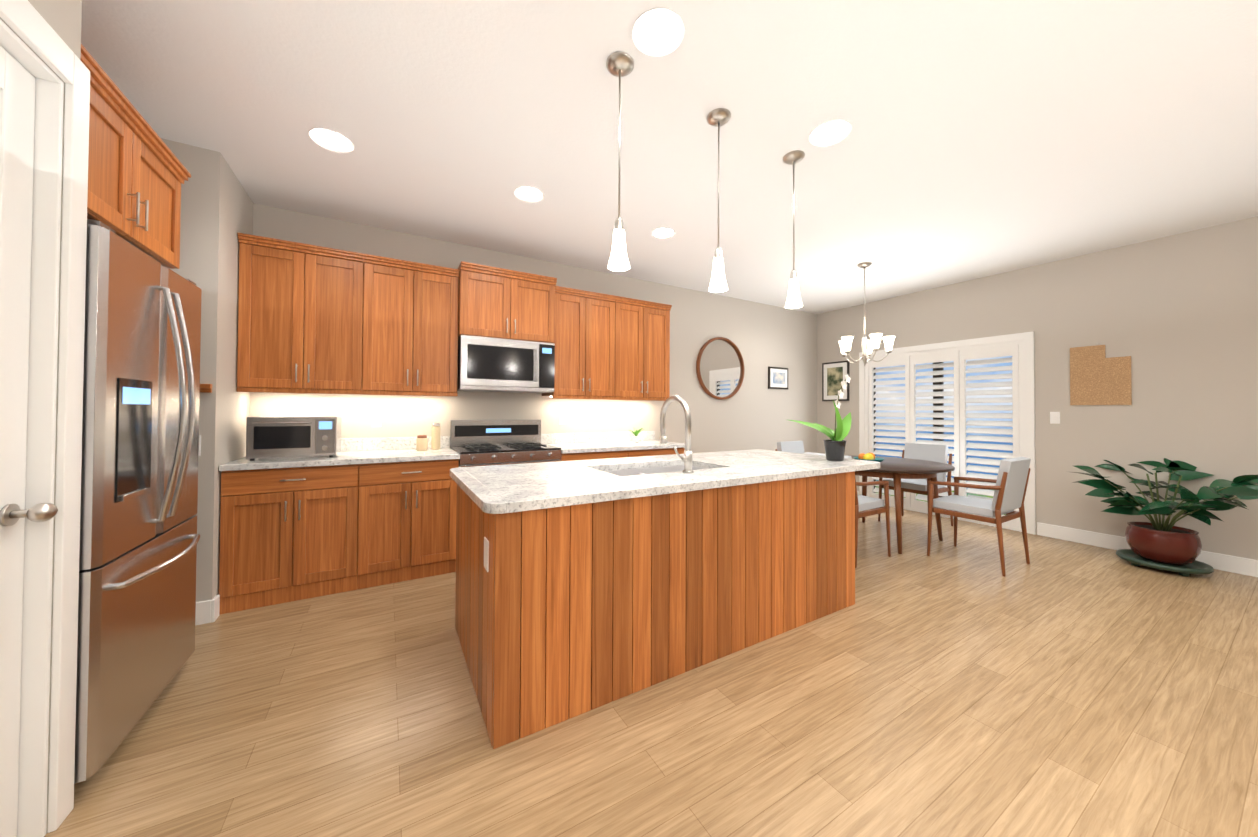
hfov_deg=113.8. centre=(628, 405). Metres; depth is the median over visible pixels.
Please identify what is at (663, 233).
recessed light
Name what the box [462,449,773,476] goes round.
island countertop
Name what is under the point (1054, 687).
floor
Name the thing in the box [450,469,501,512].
island countertop
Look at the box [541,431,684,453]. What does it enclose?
countertop
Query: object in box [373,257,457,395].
upper cabinet
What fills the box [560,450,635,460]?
base cabinet
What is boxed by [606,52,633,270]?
pendant light
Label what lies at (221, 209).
wall
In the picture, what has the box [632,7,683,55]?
recessed light
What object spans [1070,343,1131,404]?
cork board
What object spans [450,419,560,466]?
range
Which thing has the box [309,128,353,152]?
recessed light
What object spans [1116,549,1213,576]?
caddy
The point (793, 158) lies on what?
pendant light
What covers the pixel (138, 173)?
upper cabinet
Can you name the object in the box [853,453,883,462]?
fruit bowl
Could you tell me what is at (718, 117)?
pendant light
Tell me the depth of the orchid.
2.87 m
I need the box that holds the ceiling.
[81,0,1257,313]
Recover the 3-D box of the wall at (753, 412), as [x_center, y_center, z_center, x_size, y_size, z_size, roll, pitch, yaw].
[-0.408,-0.084,4.530,7.990,2.790,0.140,1,-1,-30]
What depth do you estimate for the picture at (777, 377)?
5.93 m
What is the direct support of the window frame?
in the wall at (1175, 317)
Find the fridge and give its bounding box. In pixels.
[74,219,201,783]
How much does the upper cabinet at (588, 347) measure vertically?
1.014 m
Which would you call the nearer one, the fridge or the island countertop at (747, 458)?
the fridge
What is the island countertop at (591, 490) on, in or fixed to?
on the kitchen island
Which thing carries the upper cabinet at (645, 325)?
attached to the wall at (753, 412)
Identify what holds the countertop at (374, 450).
on the base cabinet at (413, 504)
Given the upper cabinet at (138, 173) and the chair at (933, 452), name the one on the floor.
the chair at (933, 452)
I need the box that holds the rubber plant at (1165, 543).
[1072,458,1257,564]
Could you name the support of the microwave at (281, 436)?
on the countertop at (374, 450)
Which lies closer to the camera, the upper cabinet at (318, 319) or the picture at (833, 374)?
the upper cabinet at (318, 319)
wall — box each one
[0,0,81,833]
[161,138,191,279]
[190,146,252,601]
[250,203,816,452]
[817,216,1257,559]
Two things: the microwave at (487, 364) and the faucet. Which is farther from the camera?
the microwave at (487, 364)
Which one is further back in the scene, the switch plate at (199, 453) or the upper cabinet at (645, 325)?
the upper cabinet at (645, 325)
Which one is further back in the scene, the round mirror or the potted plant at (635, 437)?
the round mirror
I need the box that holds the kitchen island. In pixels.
[455,469,854,748]
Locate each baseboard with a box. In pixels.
[195,596,218,625]
[1037,522,1257,576]
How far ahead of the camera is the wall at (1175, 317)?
3.72 m
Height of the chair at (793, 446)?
0.892 m
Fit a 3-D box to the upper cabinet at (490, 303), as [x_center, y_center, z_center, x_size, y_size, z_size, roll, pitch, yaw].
[-1.145,-0.868,3.789,0.831,0.561,0.396,1,-1,-30]
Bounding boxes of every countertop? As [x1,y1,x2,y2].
[219,436,459,470]
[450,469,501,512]
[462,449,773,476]
[490,457,877,512]
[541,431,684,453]
[692,453,813,468]
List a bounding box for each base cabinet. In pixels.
[219,464,370,614]
[371,459,458,586]
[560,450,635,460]
[636,448,684,456]
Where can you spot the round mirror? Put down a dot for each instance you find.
(720, 369)
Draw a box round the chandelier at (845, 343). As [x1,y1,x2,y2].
[838,262,894,365]
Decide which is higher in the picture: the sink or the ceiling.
the ceiling
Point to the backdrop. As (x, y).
(967, 389)
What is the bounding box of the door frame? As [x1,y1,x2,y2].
[0,0,89,836]
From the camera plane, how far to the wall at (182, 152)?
2.37 m
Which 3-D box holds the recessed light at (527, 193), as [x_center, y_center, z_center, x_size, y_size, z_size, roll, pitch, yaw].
[-0.706,-1.499,2.907,0.210,0.005,0.210,1,-1,-30]
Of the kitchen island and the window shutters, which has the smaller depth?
the kitchen island
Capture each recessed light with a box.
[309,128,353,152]
[514,186,544,201]
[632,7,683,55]
[651,228,675,238]
[809,120,850,145]
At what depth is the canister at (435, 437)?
3.49 m
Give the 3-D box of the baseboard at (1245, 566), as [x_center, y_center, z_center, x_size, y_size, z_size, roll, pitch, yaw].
[5.430,1.246,2.160,0.016,0.130,4.800,1,-1,-30]
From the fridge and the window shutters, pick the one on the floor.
the fridge
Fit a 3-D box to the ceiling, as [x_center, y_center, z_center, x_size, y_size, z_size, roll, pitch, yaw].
[1.524,-1.571,1.336,8.250,0.120,7.950,1,-1,-30]
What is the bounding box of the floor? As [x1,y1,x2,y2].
[44,505,1257,836]
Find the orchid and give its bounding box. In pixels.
[789,374,850,460]
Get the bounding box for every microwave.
[246,416,341,460]
[457,335,554,392]
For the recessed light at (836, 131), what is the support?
in the ceiling
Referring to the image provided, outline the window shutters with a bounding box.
[859,331,1035,533]
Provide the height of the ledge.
0.050 m
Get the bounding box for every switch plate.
[198,435,200,455]
[1050,412,1059,423]
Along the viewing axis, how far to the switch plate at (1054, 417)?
4.13 m
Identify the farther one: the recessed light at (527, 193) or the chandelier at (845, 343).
the chandelier at (845, 343)
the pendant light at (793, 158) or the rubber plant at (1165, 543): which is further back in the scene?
the rubber plant at (1165, 543)
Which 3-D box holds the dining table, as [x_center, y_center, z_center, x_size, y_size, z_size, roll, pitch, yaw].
[2.546,0.947,4.168,1.210,0.754,1.210,1,-1,-30]
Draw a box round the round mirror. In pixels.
[696,337,744,399]
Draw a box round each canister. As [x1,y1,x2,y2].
[416,435,427,450]
[431,423,440,449]
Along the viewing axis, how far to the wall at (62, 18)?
1.23 m
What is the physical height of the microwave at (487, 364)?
0.450 m
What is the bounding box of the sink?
[590,461,713,476]
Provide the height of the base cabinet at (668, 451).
0.876 m
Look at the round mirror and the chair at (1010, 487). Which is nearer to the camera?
the chair at (1010, 487)
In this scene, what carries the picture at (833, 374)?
attached to the wall at (1175, 317)
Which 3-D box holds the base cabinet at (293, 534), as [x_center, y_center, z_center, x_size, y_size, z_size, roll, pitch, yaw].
[-2.318,0.843,2.953,0.771,0.876,0.616,1,-1,-30]
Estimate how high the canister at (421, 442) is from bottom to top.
0.130 m
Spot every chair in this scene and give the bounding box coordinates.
[775,441,803,453]
[803,452,890,567]
[878,443,953,525]
[927,457,1030,576]
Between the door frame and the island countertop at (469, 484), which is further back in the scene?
the island countertop at (469, 484)
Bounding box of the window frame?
[874,362,943,496]
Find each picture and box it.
[768,367,787,389]
[822,360,848,400]
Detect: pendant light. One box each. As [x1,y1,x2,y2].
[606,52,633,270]
[707,108,730,292]
[783,150,804,308]
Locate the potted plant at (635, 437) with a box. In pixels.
[629,427,643,442]
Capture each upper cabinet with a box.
[80,44,190,268]
[237,233,376,392]
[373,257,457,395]
[457,265,556,344]
[542,289,620,399]
[609,297,671,400]
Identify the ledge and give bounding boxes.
[200,384,211,392]
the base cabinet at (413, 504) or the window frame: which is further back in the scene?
the window frame
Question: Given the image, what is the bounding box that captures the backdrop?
[876,356,1012,514]
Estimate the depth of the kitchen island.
1.87 m
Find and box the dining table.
[844,455,954,553]
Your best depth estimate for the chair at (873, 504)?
3.51 m
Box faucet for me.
[660,395,693,472]

